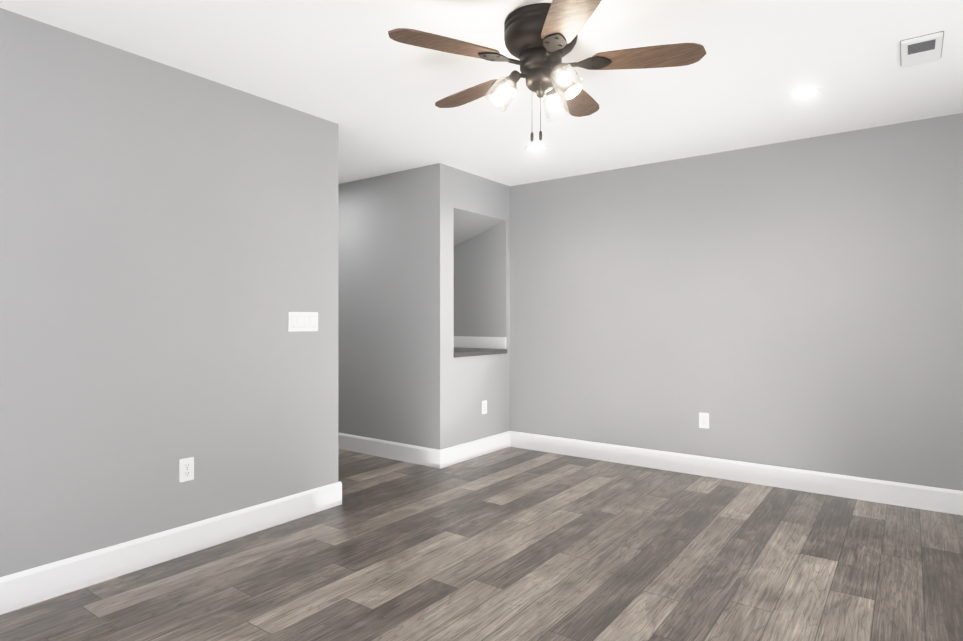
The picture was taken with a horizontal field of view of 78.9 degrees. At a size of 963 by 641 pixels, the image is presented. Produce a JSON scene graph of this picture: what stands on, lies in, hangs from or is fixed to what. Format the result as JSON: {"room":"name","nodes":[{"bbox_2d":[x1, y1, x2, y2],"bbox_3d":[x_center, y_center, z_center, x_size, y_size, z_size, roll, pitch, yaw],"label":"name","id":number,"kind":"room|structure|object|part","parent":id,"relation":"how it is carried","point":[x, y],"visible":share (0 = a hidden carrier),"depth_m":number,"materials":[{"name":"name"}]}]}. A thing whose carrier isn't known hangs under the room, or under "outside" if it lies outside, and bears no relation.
{"room":"empty living room","nodes":[
{"label":"empty living room","id":0,"kind":"room"},
{"bbox_2d":[0,8,337,576],"bbox_3d":[-1.996,-0.040,2.383,0.120,2.440,3.484,0,0,36],"label":"wall","id":1,"kind":"structure","parent":0,"point":[168,249],"depth_m":2.82,"materials":[{"name":"grey paint"}]},
{"bbox_2d":[0,481,341,614],"bbox_3d":[-1.936,1.107,2.349,0.016,0.145,3.500,0,0,36],"label":"baseboard","id":2,"kind":"structure","parent":1,"relation":"attached to","point":[24,588],"depth_m":2.81,"materials":[{"name":"white"}]},
{"bbox_2d":[179,457,193,481],"bbox_3d":[-1.492,0.755,2.963,0.008,0.116,0.072,0,0,36],"label":"electrical outlet","id":3,"kind":"object","parent":1,"relation":"attached to","point":[186,469],"visible":1,"depth_m":2.96,"materials":[{"name":"white plastic"}]},
{"bbox_2d":[288,312,317,331],"bbox_3d":[-1.077,0.008,3.528,0.010,0.114,0.209,0,0,36],"label":"switch plate","id":4,"kind":"object","parent":1,"relation":"attached to","point":[302,321],"visible":1,"depth_m":3.52,"materials":[{"name":"white plastic"}]},
{"bbox_2d":[338,163,509,449],"bbox_3d":[-1.010,-0.040,5.806,2.425,2.440,1.010,0,0,36],"label":"wall bump-out","id":5,"kind":"object","parent":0,"point":[423,266],"visible":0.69,"depth_m":5.06,"materials":[{"name":"grey paint"}]},
{"bbox_2d":[338,432,438,467],"bbox_3d":[-1.314,1.108,5.392,2.425,0.145,0.016,0,0,36],"label":"baseboard","id":6,"kind":"structure","parent":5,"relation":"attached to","point":[420,455],"depth_m":4.99,"materials":[{"name":"white"}]},
{"bbox_2d":[439,431,509,468],"bbox_3d":[-0.031,1.108,5.078,0.016,0.145,1.026,0,0,36],"label":"baseboard","id":7,"kind":"structure","parent":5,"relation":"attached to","point":[452,455],"depth_m":5.01,"materials":[{"name":"white"}]},
{"bbox_2d":[454,336,505,348],"bbox_3d":[-0.282,0.210,5.340,0.700,0.110,0.780,0,0,36],"label":"trim","id":8,"kind":"structure","parent":5,"relation":"attached to","point":[480,342],"depth_m":5.61,"materials":[{"name":"white wood"}]},
{"bbox_2d":[454,347,506,357],"bbox_3d":[-0.277,0.285,5.337,0.712,0.040,0.780,0,0,36],"label":"sill","id":9,"kind":"structure","parent":5,"relation":"attached to","point":[462,352],"depth_m":5.17,"materials":[{"name":"grey laminate"}]},
{"bbox_2d":[482,400,486,413],"bbox_3d":[0.027,0.765,5.163,0.008,0.116,0.072,0,0,36],"label":"electrical outlet","id":10,"kind":"object","parent":5,"relation":"attached to","point":[484,407],"visible":1,"depth_m":5.16,"materials":[{"name":"white plastic"}]},
{"bbox_2d":[0,447,962,640],"bbox_3d":[-0.841,1.210,2.843,6.440,0.060,5.830,0,0,36],"label":"floor","id":11,"kind":"structure","parent":0,"point":[513,544],"depth_m":2.77,"materials":[{"name":"wood"}]},
{"bbox_2d":[0,0,962,185],"bbox_3d":[-0.841,-1.290,2.843,6.440,0.060,5.830,0,0,36],"label":"ceiling","id":12,"kind":"structure","parent":0,"point":[363,80],"depth_m":2.96,"materials":[{"name":"white paint"}]},
{"bbox_2d":[524,144,548,150],"bbox_3d":[0.400,-1.257,4.258,0.176,0.006,0.176,0,0,36],"label":"recessed light","id":13,"kind":"object","parent":12,"relation":"in","point":[536,147],"visible":0.98,"depth_m":4.25,"materials":[{"name":"white"}]},
{"bbox_2d":[388,0,705,141],"bbox_3d":[0.248,-1.001,2.514,1.255,0.518,1.250,0,0,36],"label":"ceiling fan","id":14,"kind":"object","parent":12,"relation":"hanging from","point":[540,40],"visible":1,"depth_m":2.38,"materials":[{"name":"brown wood"}]},
{"bbox_3d":[-0.141,-1.076,2.284,0.289,0.028,0.420,0,0,36],"label":"blade","id":15,"kind":"part","parent":14,"relation":"part of","materials":[{"name":"brown wood"}]},
{"bbox_3d":[-0.050,-1.075,2.790,0.450,0.028,0.191,0,0,36],"label":"blade","id":16,"kind":"part","parent":14,"relation":"part of","materials":[{"name":"brown wood"}]},
{"bbox_3d":[0.080,-0.955,2.468,0.135,0.142,0.130,0,0,36],"label":"lamp shade","id":17,"kind":"part","parent":14,"relation":"part of","materials":[{"name":"white glass"}]},
{"bbox_3d":[0.093,-0.966,2.469,0.050,0.055,0.047,0,0,36],"label":"bulb","id":18,"kind":"part","parent":14,"relation":"part of","materials":[{"name":"white glass"}]},
{"bbox_3d":[0.148,-1.020,2.468,0.098,0.069,0.085,0,0,36],"label":"arm","id":19,"kind":"part","parent":14,"relation":"part of"},
{"bbox_3d":[0.295,-1.020,2.559,0.062,0.069,0.108,0,0,36],"label":"arm","id":20,"kind":"part","parent":14,"relation":"part of"},
{"bbox_3d":[0.327,-0.966,2.608,0.046,0.055,0.050,0,0,36],"label":"bulb","id":21,"kind":"part","parent":14,"relation":"part of","materials":[{"name":"white glass"}]},
{"bbox_3d":[0.330,-0.955,2.619,0.111,0.142,0.139,0,0,36],"label":"lamp shade","id":22,"kind":"part","parent":14,"relation":"part of","materials":[{"name":"white glass"}]},
{"bbox_3d":[0.297,-1.020,2.381,0.105,0.069,0.070,0,0,36],"label":"arm","id":23,"kind":"part","parent":14,"relation":"part of"},
{"bbox_3d":[0.330,-0.966,2.336,0.050,0.055,0.047,0,0,36],"label":"bulb","id":24,"kind":"part","parent":14,"relation":"part of","materials":[{"name":"white glass"}]},
{"bbox_3d":[0.335,-0.955,2.324,0.138,0.142,0.123,0,0,36],"label":"lamp shade","id":25,"kind":"part","parent":14,"relation":"part of","materials":[{"name":"white glass"}]},
{"bbox_3d":[0.310,-1.076,2.040,0.360,0.028,0.369,0,0,36],"label":"blade","id":26,"kind":"part","parent":14,"relation":"part of","materials":[{"name":"brown wood"}]},
{"bbox_3d":[0.452,-1.075,2.860,0.179,0.028,0.451,0,0,36],"label":"blade","id":27,"kind":"part","parent":14,"relation":"part of","materials":[{"name":"brown wood"}]},
{"bbox_3d":[0.677,-1.076,2.396,0.424,0.028,0.279,0,0,36],"label":"blade","id":28,"kind":"part","parent":14,"relation":"part of","materials":[{"name":"brown wood"}]},
{"bbox_2d":[787,85,822,97],"bbox_3d":[1.780,-1.257,3.222,0.176,0.006,0.176,0,0,36],"label":"recessed light","id":29,"kind":"object","parent":12,"relation":"in","point":[806,91],"visible":1,"depth_m":3.21,"materials":[{"name":"white"}]},
{"bbox_2d":[900,31,943,67],"bbox_3d":[2.024,-1.251,2.694,0.156,0.018,0.358,0,0,36],"label":"air vent","id":30,"kind":"object","parent":12,"relation":"attached to","point":[922,49],"visible":0.96,"depth_m":2.68,"materials":[{"name":"white"}]},
{"bbox_2d":[908,39,935,54],"bbox_3d":[2.002,-1.244,2.663,0.100,0.001,0.116,0,0,36],"label":"grille","id":31,"kind":"object","parent":30,"relation":"attached to","point":[928,45],"depth_m":2.66,"materials":[{"name":"grey metal"}]},
{"bbox_2d":[510,113,962,490],"bbox_3d":[1.542,-0.040,4.636,4.715,2.440,0.120,0,0,36],"label":"wall","id":32,"kind":"structure","parent":0,"point":[796,304],"depth_m":4.22,"materials":[{"name":"grey paint"}]},
{"bbox_2d":[699,412,708,428],"bbox_3d":[1.692,0.760,4.447,0.072,0.116,0.008,0,0,36],"label":"electrical outlet","id":33,"kind":"object","parent":32,"relation":"attached to","point":[703,420],"visible":1,"depth_m":4.44,"materials":[{"name":"white plastic"}]},
{"bbox_2d":[510,431,962,515],"bbox_3d":[1.784,1.108,4.374,3.775,0.145,0.016,0,0,36],"label":"baseboard","id":34,"kind":"structure","parent":32,"relation":"attached to","point":[949,501],"depth_m":4.20,"materials":[{"name":"white"}]}
]}

